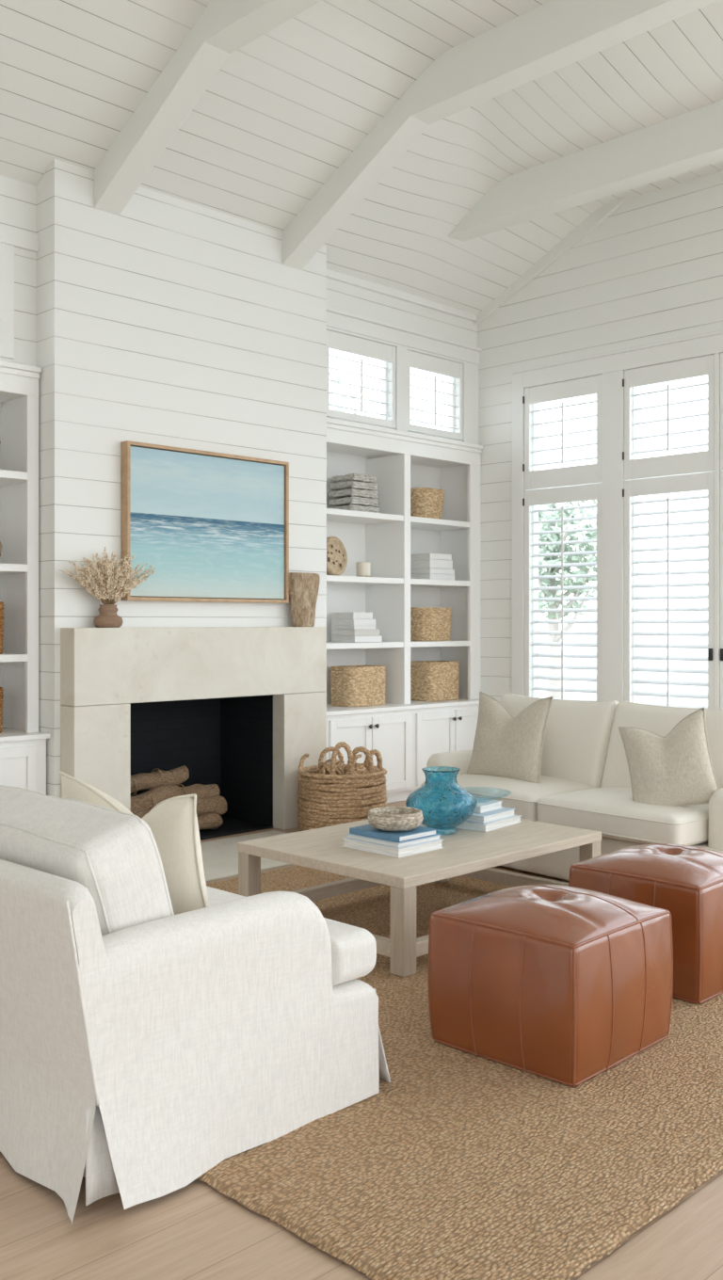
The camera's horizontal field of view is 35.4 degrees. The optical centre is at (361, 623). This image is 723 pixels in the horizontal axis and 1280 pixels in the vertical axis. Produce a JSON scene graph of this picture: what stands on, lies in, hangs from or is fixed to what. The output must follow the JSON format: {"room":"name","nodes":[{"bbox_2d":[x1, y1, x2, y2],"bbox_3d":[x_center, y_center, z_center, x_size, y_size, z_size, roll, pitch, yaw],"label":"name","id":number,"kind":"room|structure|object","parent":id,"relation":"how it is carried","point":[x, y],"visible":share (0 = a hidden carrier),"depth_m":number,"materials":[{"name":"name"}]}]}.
{"room":"living room","nodes":[
{"label":"living room","id":0,"kind":"room"},
{"bbox_2d":[36,159,326,798],"bbox_3d":[-1.277,-0.703,7.741,0.680,4.246,2.217,0,0,45],"label":"wall","id":1,"kind":"structure","parent":0,"point":[166,320],"depth_m":7.23,"materials":[{"name":"white wood"}]},
{"bbox_2d":[121,440,288,603],"bbox_3d":[-1.000,-0.632,7.484,0.073,0.985,1.326,0,0,45],"label":"framed painting","id":2,"kind":"object","parent":1,"relation":"attached to","point":[212,526],"visible":1,"depth_m":7.43,"materials":[{"name":"brown wood"}]},
{"bbox_2d":[0,175,477,441],"bbox_3d":[-2.971,-0.640,5.950,0.140,4.120,11.460,0,0,45],"label":"wall","id":3,"kind":"structure","parent":0,"point":[18,199],"depth_m":6.86,"materials":[{"name":"white wood"}]},
{"bbox_2d":[0,242,14,359],"bbox_3d":[-2.102,-1.905,6.711,0.020,0.670,0.095,0,0,45],"label":"trim","id":4,"kind":"structure","parent":3,"relation":"attached to","point":[7,251],"depth_m":6.71,"materials":[{"name":"white paint"}]},
{"bbox_2d":[0,223,38,252],"bbox_3d":[-2.866,-2.295,5.935,0.030,0.110,2.586,0,0,45],"label":"trim","id":5,"kind":"structure","parent":3,"relation":"attached to","point":[20,238],"depth_m":6.75,"materials":[{"name":"white paint"}]},
{"bbox_2d":[326,329,395,428],"bbox_3d":[-0.029,-1.890,8.862,0.091,0.652,0.772,0,0,45],"label":"plantation shutter","id":6,"kind":"object","parent":3,"relation":"attached to","point":[336,341],"visible":0.85,"depth_m":8.84,"materials":[{"name":"white paint"}]},
{"bbox_2d":[381,360,387,419],"bbox_3d":[-0.079,-1.890,8.913,0.050,0.660,0.780,0,0,45],"label":"window","id":7,"kind":"structure","parent":3,"relation":"in","point":[384,372],"depth_m":9.16,"materials":[{"name":"white paint"}]},
{"bbox_2d":[326,269,476,320],"bbox_3d":[0.298,-2.645,9.119,0.035,0.070,1.944,0,0,45],"label":"trim","id":8,"kind":"structure","parent":3,"relation":"attached to","point":[336,276],"depth_m":9.10,"materials":[{"name":"white paint"}]},
{"bbox_2d":[326,326,478,444],"bbox_3d":[0.309,-1.890,9.141,0.020,0.700,1.990,0,0,45],"label":"trim","id":9,"kind":"structure","parent":3,"relation":"attached to","point":[470,370],"depth_m":9.35,"materials":[{"name":"white paint"}]},
{"bbox_2d":[326,305,481,365],"bbox_3d":[0.323,-2.310,9.127,0.060,0.140,1.990,0,0,45],"label":"trim","id":10,"kind":"structure","parent":3,"relation":"attached to","point":[336,318],"depth_m":9.11,"materials":[{"name":"white paint"}]},
{"bbox_2d":[407,350,463,440],"bbox_3d":[0.588,-1.890,9.483,0.091,0.652,0.702,0,0,45],"label":"plantation shutter","id":11,"kind":"object","parent":3,"relation":"attached to","point":[417,360],"visible":0.95,"depth_m":9.46,"materials":[{"name":"white paint"}]},
{"bbox_2d":[448,376,454,431],"bbox_3d":[0.537,-1.890,9.534,0.050,0.660,0.710,0,0,45],"label":"window","id":12,"kind":"structure","parent":3,"relation":"in","point":[451,388],"depth_m":9.76,"materials":[{"name":"white paint"}]},
{"bbox_2d":[0,0,722,315],"bbox_3d":[0.539,-3.095,2.459,9.900,0.950,11.450,0,0,45],"label":"ceiling","id":13,"kind":"structure","parent":0,"point":[285,109],"depth_m":7.00,"materials":[{"name":"white wood"}]},
{"bbox_2d":[94,0,322,215],"bbox_3d":[1.848,-3.059,3.580,9.620,1.063,0.185,0,0,45],"label":"ceiling beam","id":14,"kind":"structure","parent":13,"relation":"attached to","point":[225,26],"depth_m":6.37,"materials":[{"name":"white paint"}]},
{"bbox_2d":[282,0,718,270],"bbox_3d":[2.919,-3.056,4.658,9.620,1.068,0.185,0,0,45],"label":"ceiling beam","id":15,"kind":"structure","parent":13,"relation":"attached to","point":[550,37],"depth_m":6.79,"materials":[{"name":"white paint"}]},
{"bbox_2d":[448,99,722,241],"bbox_3d":[3.898,-3.084,5.645,9.620,0.563,0.185,0,0,45],"label":"ceiling beam","id":16,"kind":"structure","parent":13,"relation":"attached to","point":[693,139],"depth_m":7.77,"materials":[{"name":"white paint"}]},
{"bbox_2d":[0,800,722,1279],"bbox_3d":[0.397,1.480,2.635,10.350,0.120,11.500,0,0,45],"label":"floor","id":17,"kind":"structure","parent":0,"point":[194,1231],"depth_m":2.61,"materials":[{"name":"brown wood"}]},
{"bbox_2d":[0,359,50,794],"bbox_3d":[-2.608,-0.058,6.377,0.614,2.955,1.578,0,0,45],"label":"bookcase","id":18,"kind":"object","parent":17,"relation":"on","point":[23,748],"visible":0.7,"depth_m":6.81,"materials":[{"name":"white paint"}]},
{"bbox_2d":[0,687,3,733],"bbox_3d":[-2.302,0.517,6.709,0.275,0.271,0.344,0,0,45],"label":"storage basket","id":19,"kind":"object","parent":18,"relation":"on","point":[1,688],"visible":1,"depth_m":6.73,"materials":[{"name":"orange wicker"}]},
{"bbox_2d":[0,601,4,654],"bbox_3d":[-2.302,0.028,6.709,0.275,0.311,0.354,0,0,45],"label":"storage basket","id":20,"kind":"object","parent":18,"relation":"on","point":[2,604],"visible":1,"depth_m":6.73,"materials":[{"name":"orange wicker"}]},
{"bbox_2d":[0,727,50,742],"bbox_3d":[-2.600,0.669,6.370,0.575,0.031,1.578,0,0,45],"label":"countertop","id":21,"kind":"structure","parent":18,"relation":"on","point":[8,734],"depth_m":6.65,"materials":[{"name":"white paint"}]},
{"bbox_2d":[60,626,326,881],"bbox_3d":[-0.942,0.724,7.256,1.600,1.391,2.132,0,0,45],"label":"fireplace","id":22,"kind":"object","parent":17,"relation":"on","point":[240,708],"visible":0.69,"depth_m":7.66,"materials":[{"name":"beige stone"}]},
{"bbox_2d":[93,604,122,627],"bbox_3d":[-1.536,-0.042,6.878,0.144,0.140,0.184,0,0,45],"label":"clay pot","id":23,"kind":"object","parent":22,"relation":"on","point":[107,617],"visible":1,"depth_m":6.83,"materials":[{"name":"brown ceramic"}]},
{"bbox_2d":[59,546,155,604],"bbox_3d":[-1.489,-0.281,6.832,0.165,0.361,0.674,0,0,44],"label":"bouquet","id":24,"kind":"object","parent":23,"relation":"in","point":[100,583],"visible":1,"depth_m":6.82,"materials":[{"name":"brown plant"}]},
{"bbox_2d":[196,812,223,830],"bbox_3d":[-1.216,1.345,7.434,0.120,0.143,0.740,0,0,45],"label":"log","id":25,"kind":"object","parent":22,"relation":"in","point":[206,821],"visible":0.2,"depth_m":7.58,"materials":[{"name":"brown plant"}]},
{"bbox_2d":[132,795,226,818],"bbox_3d":[-1.213,1.237,7.488,0.140,0.164,0.800,0,0,45],"label":"log","id":26,"kind":"object","parent":25,"relation":"on","point":[217,804],"visible":0.22,"depth_m":7.61,"materials":[{"name":"brown wood"}]},
{"bbox_2d":[130,784,219,813],"bbox_3d":[-1.273,1.149,7.477,0.138,0.164,0.861,0,0,42],"label":"log","id":27,"kind":"object","parent":26,"relation":"on","point":[147,800],"visible":0.71,"depth_m":7.41,"materials":[{"name":"brown wood"}]},
{"bbox_2d":[130,765,189,796],"bbox_3d":[-1.413,1.055,7.468,0.151,0.186,0.672,0,0,41],"label":"log","id":28,"kind":"object","parent":27,"relation":"on","point":[175,776],"visible":0.71,"depth_m":7.47,"materials":[{"name":"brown wood"}]},
{"bbox_2d":[288,572,319,626],"bbox_3d":[-0.412,-0.163,8.012,0.141,0.382,0.277,0,0,45],"label":"vessel","id":29,"kind":"object","parent":22,"relation":"on","point":[303,586],"visible":0.91,"depth_m":7.95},
{"bbox_2d":[297,764,387,831],"bbox_3d":[-0.129,1.210,7.678,0.615,0.439,0.613,0,0,28],"label":"rope basket","id":30,"kind":"object","parent":17,"relation":"on","point":[342,799],"visible":0.73,"depth_m":7.42,"materials":[{"name":"fabric"}]},
{"bbox_2d":[298,752,309,781],"bbox_3d":[-0.392,0.968,7.619,0.053,0.182,0.102,0,0,45],"label":"rope loop","id":31,"kind":"object","parent":30,"relation":"in","point":[300,766],"visible":1,"depth_m":7.61,"materials":[{"name":"fabric"}]},
{"bbox_2d":[318,746,344,773],"bbox_3d":[-0.208,0.954,7.810,0.189,0.206,0.056,0,0,-11],"label":"rope loop","id":32,"kind":"object","parent":30,"relation":"in","point":[330,748],"visible":0.58,"depth_m":7.80,"materials":[{"name":"fabric"}]},
{"bbox_2d":[330,741,354,774],"bbox_3d":[-0.128,0.922,7.511,0.163,0.270,0.067,0,0,-2],"label":"rope loop","id":33,"kind":"object","parent":30,"relation":"in","point":[344,744],"visible":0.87,"depth_m":7.50,"materials":[{"name":"fabric"}]},
{"bbox_2d":[319,759,379,787],"bbox_3d":[-0.075,1.024,7.674,0.430,0.188,0.368,0,0,-2],"label":"balls","id":34,"kind":"object","parent":30,"relation":"in","point":[325,768],"visible":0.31,"depth_m":7.59,"materials":[{"name":"fabric"}]},
{"bbox_2d":[351,753,361,770],"bbox_3d":[-0.040,0.962,7.507,0.084,0.190,0.039,0,0,-10],"label":"rope loop","id":35,"kind":"object","parent":30,"relation":"in","point":[357,757],"visible":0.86,"depth_m":7.49,"materials":[{"name":"fabric"}]},
{"bbox_2d":[347,746,373,773],"bbox_3d":[-0.006,0.944,7.647,0.184,0.226,0.059,0,0,-5],"label":"rope loop","id":36,"kind":"object","parent":30,"relation":"in","point":[356,750],"visible":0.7,"depth_m":7.63,"materials":[{"name":"fabric"}]},
{"bbox_2d":[363,749,382,767],"bbox_3d":[0.078,0.961,7.772,0.142,0.197,0.081,0,0,-22],"label":"rope loop","id":37,"kind":"object","parent":30,"relation":"in","point":[376,752],"visible":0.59,"depth_m":7.75,"materials":[{"name":"fabric"}]},
{"bbox_2d":[326,417,482,803],"bbox_3d":[0.221,-0.058,9.227,0.614,2.955,1.970,0,0,45],"label":"bookcase","id":38,"kind":"object","parent":17,"relation":"on","point":[406,732],"visible":0.63,"depth_m":9.25,"materials":[{"name":"white paint"}]},
{"bbox_2d":[326,536,347,575],"bbox_3d":[-0.226,-0.520,8.845,0.105,0.314,0.302,0,0,38],"label":"disc","id":39,"kind":"object","parent":38,"relation":"on","point":[336,552],"visible":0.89,"depth_m":8.84,"materials":[{"name":"brown"}]},
{"bbox_2d":[328,503,379,512],"bbox_3d":[-0.069,-0.900,9.042,0.283,0.067,0.332,0,0,45],"label":"folded throw","id":40,"kind":"object","parent":38,"relation":"on","point":[355,507],"visible":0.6,"depth_m":8.93,"materials":[{"name":"grey fabric"}]},
{"bbox_2d":[328,496,378,506],"bbox_3d":[-0.069,-0.962,9.043,0.285,0.065,0.308,0,0,45],"label":"folded throw","id":41,"kind":"object","parent":40,"relation":"on","point":[346,501],"visible":0.93,"depth_m":8.95,"materials":[{"name":"grey fabric"}]},
{"bbox_2d":[328,488,378,498],"bbox_3d":[-0.068,-1.023,9.043,0.283,0.065,0.309,0,0,45],"label":"folded throw","id":42,"kind":"object","parent":41,"relation":"on","point":[349,492],"visible":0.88,"depth_m":8.95,"materials":[{"name":"grey fabric"}]},
{"bbox_2d":[329,480,377,490],"bbox_3d":[-0.068,-1.086,9.044,0.284,0.064,0.292,0,0,45],"label":"folded throw","id":43,"kind":"object","parent":42,"relation":"on","point":[346,485],"visible":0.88,"depth_m":8.95,"materials":[{"name":"grey fabric"}]},
{"bbox_2d":[331,473,376,482],"bbox_3d":[-0.068,-1.147,9.043,0.284,0.067,0.258,0,0,45],"label":"folded throw","id":44,"kind":"object","parent":43,"relation":"on","point":[360,477],"visible":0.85,"depth_m":8.95,"materials":[{"name":"grey fabric"}]},
{"bbox_2d":[330,635,381,642],"bbox_3d":[-0.043,0.124,8.989,0.275,0.051,0.300,0,0,45],"label":"book","id":45,"kind":"object","parent":38,"relation":"on","point":[334,638],"visible":0.99,"depth_m":8.89,"materials":[{"name":"white paper"}]},
{"bbox_2d":[331,629,379,635],"bbox_3d":[-0.051,0.073,8.983,0.271,0.047,0.280,0,0,45],"label":"book","id":46,"kind":"object","parent":45,"relation":"on","point":[333,632],"visible":0.92,"depth_m":8.89,"materials":[{"name":"white paper"}]},
{"bbox_2d":[330,625,375,629],"bbox_3d":[-0.067,0.034,8.970,0.267,0.029,0.240,0,0,45],"label":"book","id":47,"kind":"object","parent":46,"relation":"on","point":[332,627],"visible":1,"depth_m":8.88,"materials":[{"name":"white paper"}]},
{"bbox_2d":[331,619,375,624],"bbox_3d":[-0.066,-0.007,8.974,0.263,0.049,0.245,0,0,45],"label":"book","id":48,"kind":"object","parent":47,"relation":"on","point":[333,621],"visible":0.95,"depth_m":8.89,"materials":[{"name":"white paper"}]},
{"bbox_2d":[330,611,372,619],"bbox_3d":[-0.078,-0.058,8.964,0.259,0.051,0.215,0,0,45],"label":"book","id":49,"kind":"object","parent":48,"relation":"on","point":[334,616],"visible":1,"depth_m":8.88,"materials":[{"name":"white paper"}]},
{"bbox_2d":[329,665,385,706],"bbox_3d":[-0.027,0.497,9.030,0.283,0.311,0.442,0,0,45],"label":"storage basket","id":50,"kind":"object","parent":38,"relation":"on","point":[350,685],"visible":1,"depth_m":8.89,"materials":[{"name":"beige wicker"}]},
{"bbox_2d":[356,561,371,576],"bbox_3d":[0.016,-0.424,9.002,0.140,0.125,0.140,0,0,45],"label":"pillar candle","id":51,"kind":"object","parent":38,"relation":"on","point":[363,568],"visible":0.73,"depth_m":8.95,"materials":[{"name":"beige wax"}]},
{"bbox_2d":[326,697,479,716],"bbox_3d":[0.229,0.669,9.220,0.575,0.031,1.970,0,0,45],"label":"countertop","id":52,"kind":"structure","parent":38,"relation":"on","point":[331,711],"depth_m":8.94,"materials":[{"name":"white paint"}]},
{"bbox_2d":[410,487,444,519],"bbox_3d":[0.544,-1.000,9.633,0.268,0.266,0.366,0,0,45],"label":"storage basket","id":53,"kind":"object","parent":38,"relation":"on","point":[424,502],"visible":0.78,"depth_m":9.51,"materials":[{"name":"beige wicker"}]},
{"bbox_2d":[410,607,451,640],"bbox_3d":[0.579,0.010,9.640,0.274,0.281,0.413,0,0,45],"label":"storage basket","id":54,"kind":"object","parent":38,"relation":"on","point":[426,623],"visible":0.92,"depth_m":9.50,"materials":[{"name":"beige wicker"}]},
{"bbox_2d":[410,573,454,580],"bbox_3d":[0.604,-0.387,9.633,0.225,0.049,0.325,0,0,45],"label":"book","id":55,"kind":"object","parent":38,"relation":"on","point":[429,576],"visible":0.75,"depth_m":9.54,"materials":[{"name":"white paper"}]},
{"bbox_2d":[410,568,454,575],"bbox_3d":[0.602,-0.435,9.631,0.225,0.044,0.320,0,0,45],"label":"book","id":56,"kind":"object","parent":55,"relation":"on","point":[412,570],"visible":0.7,"depth_m":9.53,"materials":[{"name":"white paper"}]},
{"bbox_2d":[410,559,452,569],"bbox_3d":[0.593,-0.496,9.623,0.225,0.074,0.295,0,0,45],"label":"book","id":57,"kind":"object","parent":56,"relation":"on","point":[423,563],"visible":0.79,"depth_m":9.53,"materials":[{"name":"white paper"}]},
{"bbox_2d":[410,553,451,559],"bbox_3d":[0.588,-0.559,9.617,0.225,0.049,0.280,0,0,45],"label":"book","id":58,"kind":"object","parent":57,"relation":"on","point":[416,556],"visible":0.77,"depth_m":9.53,"materials":[{"name":"white paper"}]},
{"bbox_2d":[410,660,459,701],"bbox_3d":[0.618,0.490,9.665,0.293,0.326,0.422,0,0,45],"label":"storage basket","id":59,"kind":"object","parent":38,"relation":"on","point":[430,680],"visible":0.94,"depth_m":9.52,"materials":[{"name":"beige wicker"}]},
{"bbox_2d":[197,864,722,1279],"bbox_3d":[0.563,1.409,5.040,3.520,0.020,4.470,0,0,45],"label":"area rug","id":60,"kind":"object","parent":17,"relation":"on","point":[463,1165],"visible":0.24,"depth_m":2.99,"materials":[{"name":"carpet"}]},
{"bbox_2d":[0,859,391,1224],"bbox_3d":[-0.683,1.013,3.436,1.221,0.790,1.147,0,0,45],"label":"armchair","id":61,"kind":"object","parent":60,"relation":"on","point":[136,1061],"visible":0.84,"depth_m":2.89,"materials":[{"name":"white fabric"}]},
{"bbox_2d":[0,784,174,936],"bbox_3d":[-0.883,0.719,3.226,0.346,0.450,0.882,0,0,-43],"label":"cushion","id":62,"kind":"object","parent":61,"relation":"on","point":[115,855],"visible":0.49,"depth_m":2.94,"materials":[{"name":"white fabric"}]},
{"bbox_2d":[58,770,208,914],"bbox_3d":[-0.705,0.702,3.526,0.725,0.426,0.195,0,0,43],"label":"throw pillow","id":63,"kind":"object","parent":61,"relation":"on","point":[173,824],"visible":0.43,"depth_m":3.29,"materials":[{"name":"beige fabric"}]},
{"bbox_2d":[206,886,376,986],"bbox_3d":[-0.651,0.982,3.471,1.101,0.165,0.920,0,0,45],"label":"seat cushion","id":64,"kind":"object","parent":61,"relation":"on","point":[345,953],"depth_m":3.20,"materials":[{"name":"white fabric"}]},
{"bbox_2d":[237,819,601,976],"bbox_3d":[0.295,1.202,5.336,1.040,0.394,1.410,0,0,45],"label":"coffee table","id":65,"kind":"object","parent":60,"relation":"on","point":[473,854],"visible":0.6,"depth_m":5.06,"materials":[{"name":"brown wood"}]},
{"bbox_2d":[342,837,443,857],"bbox_3d":[0.140,0.986,5.078,0.345,0.037,0.295,0,0,45],"label":"book","id":66,"kind":"object","parent":65,"relation":"on","point":[349,843],"visible":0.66,"depth_m":4.96,"materials":[{"name":"white paper"}]},
{"bbox_2d":[345,832,441,847],"bbox_3d":[0.142,0.956,5.077,0.328,0.019,0.283,0,0,45],"label":"book","id":67,"kind":"object","parent":66,"relation":"on","point":[360,838],"visible":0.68,"depth_m":4.97,"materials":[{"name":"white paper"}]},
{"bbox_2d":[349,824,437,842],"bbox_3d":[0.144,0.932,5.081,0.305,0.025,0.255,0,0,45],"label":"book","id":68,"kind":"object","parent":67,"relation":"on","point":[367,830],"visible":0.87,"depth_m":5.00,"materials":[{"name":"blue paper"}]},
{"bbox_2d":[367,806,423,831],"bbox_3d":[0.151,0.878,5.064,0.249,0.082,0.251,0,0,45],"label":"woven bowl","id":69,"kind":"object","parent":68,"relation":"on","point":[392,819],"visible":1,"depth_m":4.98,"materials":[{"name":"beige wicker"}]},
{"bbox_2d":[405,766,477,834],"bbox_3d":[0.378,0.851,5.444,0.340,0.305,0.340,0,0,45],"label":"glass vase","id":70,"kind":"object","parent":65,"relation":"on","point":[444,805],"visible":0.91,"depth_m":5.34,"materials":[{"name":"blue glass"}]},
{"bbox_2d":[455,814,521,831],"bbox_3d":[0.594,0.988,5.673,0.280,0.033,0.344,0,0,38],"label":"book","id":71,"kind":"object","parent":65,"relation":"on","point":[485,827],"visible":0.48,"depth_m":5.53,"materials":[{"name":"white paper"}]},
{"bbox_2d":[464,806,515,823],"bbox_3d":[0.587,0.952,5.673,0.250,0.035,0.300,0,0,38],"label":"book","id":72,"kind":"object","parent":71,"relation":"on","point":[504,812],"visible":0.44,"depth_m":5.56,"materials":[{"name":"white paper"}]},
{"bbox_2d":[474,798,502,813],"bbox_3d":[0.583,0.916,5.698,0.170,0.033,0.210,0,0,38],"label":"book","id":73,"kind":"object","parent":72,"relation":"on","point":[483,805],"visible":0.51,"depth_m":5.66,"materials":[{"name":"white paper"}]},
{"bbox_2d":[428,884,672,1086],"bbox_3d":[0.638,1.154,3.810,0.611,0.489,0.631,0,0,44],"label":"leather ottoman","id":74,"kind":"object","parent":60,"relation":"on","point":[565,984],"visible":1,"depth_m":3.60,"materials":[{"name":"brown leather"}]},
{"bbox_2d":[420,693,722,879],"bbox_3d":[1.323,0.921,6.496,1.058,0.935,2.205,0,0,-41],"label":"sofa","id":75,"kind":"object","parent":60,"relation":"on","point":[584,783],"visible":0.58,"depth_m":6.30,"materials":[{"name":"beige fabric"}]},
{"bbox_2d":[422,773,594,819],"bbox_3d":[0.920,1.004,6.742,0.762,0.194,0.894,0,0,-41],"label":"seat cushion","id":76,"kind":"object","parent":75,"relation":"on","point":[521,795],"depth_m":6.45,"materials":[{"name":"beige fabric"}]},
{"bbox_2d":[466,691,553,783],"bbox_3d":[0.875,0.686,6.763,0.192,0.524,0.608,0,0,-37],"label":"throw pillow","id":77,"kind":"object","parent":75,"relation":"on","point":[504,745],"visible":0.88,"depth_m":6.67,"materials":[{"name":"beige fabric"}]},
{"bbox_2d":[499,693,618,787],"bbox_3d":[1.155,0.718,6.945,0.286,0.522,0.892,0,0,-41],"label":"cushion","id":78,"kind":"object","parent":75,"relation":"on","point":[577,735],"depth_m":6.71,"materials":[{"name":"beige fabric"}]},
{"bbox_2d":[537,786,708,846],"bbox_3d":[1.509,1.004,6.062,0.762,0.194,0.894,0,0,-41],"label":"seat cushion","id":79,"kind":"object","parent":75,"relation":"on","point":[612,811],"depth_m":5.75,"materials":[{"name":"beige fabric"}]},
{"bbox_2d":[600,701,722,788],"bbox_3d":[1.744,0.718,6.265,0.286,0.522,0.892,0,0,-41],"label":"cushion","id":80,"kind":"object","parent":75,"relation":"on","point":[660,720],"depth_m":6.40,"materials":[{"name":"beige fabric"}]},
{"bbox_2d":[617,706,719,807],"bbox_3d":[1.579,0.722,5.823,0.579,0.585,0.204,0,0,30],"label":"throw pillow","id":81,"kind":"object","parent":75,"relation":"on","point":[676,769],"visible":0.91,"depth_m":5.76,"materials":[{"name":"beige fabric"}]},
{"bbox_2d":[568,843,722,1003],"bbox_3d":[1.242,1.154,4.552,0.605,0.489,0.626,0,0,45],"label":"leather ottoman","id":82,"kind":"object","parent":60,"relation":"on","point":[685,881],"visible":0.64,"depth_m":4.24,"materials":[{"name":"brown leather"}]},
{"bbox_2d":[477,170,722,702],"bbox_3d":[4.547,-0.970,6.448,9.830,4.780,0.160,0,0,45],"label":"wall","id":83,"kind":"structure","parent":0,"point":[651,271],"depth_m":9.04,"materials":[{"name":"white wood"}]},
{"bbox_2d":[473,197,628,325],"bbox_3d":[1.530,-2.969,9.299,1.530,0.773,0.045,0,0,45],"label":"trim","id":84,"kind":"structure","parent":83,"relation":"attached to","point":[602,213],"depth_m":9.23,"materials":[{"name":"white paint"}]},
{"bbox_2d":[530,403,598,697],"bbox_3d":[1.720,-0.398,9.307,0.768,3.135,0.065,0,0,45],"label":"window","id":85,"kind":"structure","parent":83,"relation":"in","point":[534,415],"depth_m":9.54,"materials":[{"name":"white paint"}]},
{"bbox_2d":[522,482,602,701],"bbox_3d":[1.654,0.030,9.246,0.767,2.272,0.103,0,0,45],"label":"plantation shutter","id":86,"kind":"object","parent":85,"relation":"attached to","point":[591,491],"visible":0.63,"depth_m":9.23,"materials":[{"name":"white paint"}]},
{"bbox_2d":[522,374,602,490],"bbox_3d":[1.654,-1.538,9.246,0.767,0.847,0.103,0,0,45],"label":"plantation shutter","id":87,"kind":"object","parent":85,"relation":"attached to","point":[590,473],"visible":0.99,"depth_m":9.21,"materials":[{"name":"white paint"}]},
{"bbox_2d":[511,329,722,709],"bbox_3d":[2.596,-0.412,8.251,3.740,3.425,0.030,0,0,45],"label":"trim","id":88,"kind":"structure","parent":83,"relation":"attached to","point":[612,365],"depth_m":8.88,"materials":[{"name":"white paint"}]},
{"bbox_2d":[630,386,714,703],"bbox_3d":[2.397,-0.398,8.636,0.765,3.135,0.065,0,0,45],"label":"window","id":89,"kind":"structure","parent":83,"relation":"in","point":[634,399],"depth_m":8.87,"materials":[{"name":"white paint"}]},
{"bbox_2d":[622,471,714,709],"bbox_3d":[2.329,0.030,8.572,0.764,2.272,0.109,0,0,45],"label":"plantation shutter","id":90,"kind":"object","parent":89,"relation":"attached to","point":[703,481],"visible":0.79,"depth_m":8.55,"materials":[{"name":"white paint"}]},
{"bbox_2d":[622,354,714,479],"bbox_3d":[2.331,-1.538,8.574,0.764,0.847,0.103,0,0,45],"label":"plantation shutter","id":91,"kind":"object","parent":89,"relation":"attached to","point":[702,461],"visible":1,"depth_m":8.54,"materials":[{"name":"white paint"}]},
{"bbox_2d":[720,470,722,709],"bbox_3d":[2.899,0.030,8.006,0.757,2.272,0.109,0,0,45],"label":"plantation shutter","id":92,"kind":"object","parent":83,"relation":"attached to","point":[721,472],"visible":0.8,"depth_m":8.24,"materials":[{"name":"white paint"}]},
{"label":"outside","id":93,"kind":"structure","parent":0,"visible":0},
{"bbox_2d":[538,690,707,706],"bbox_3d":[14.063,1.720,21.266,130.000,0.100,130.000,0,0,45],"label":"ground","id":94,"kind":"structure","parent":93,"point":[541,694],"depth_m":25.00,"materials":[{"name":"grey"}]},
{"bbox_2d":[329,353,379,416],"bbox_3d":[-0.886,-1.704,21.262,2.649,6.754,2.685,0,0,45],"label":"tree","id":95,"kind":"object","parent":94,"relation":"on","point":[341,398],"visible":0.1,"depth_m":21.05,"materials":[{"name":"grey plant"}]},
{"bbox_2d":[538,499,596,698],"bbox_3d":[2.735,-0.217,16.279,1.662,3.783,1.656,0,0,-4],"label":"tree","id":96,"kind":"object","parent":94,"relation":"on","point":[554,515],"visible":0.36,"depth_m":16.08,"materials":[{"name":"green plant"}]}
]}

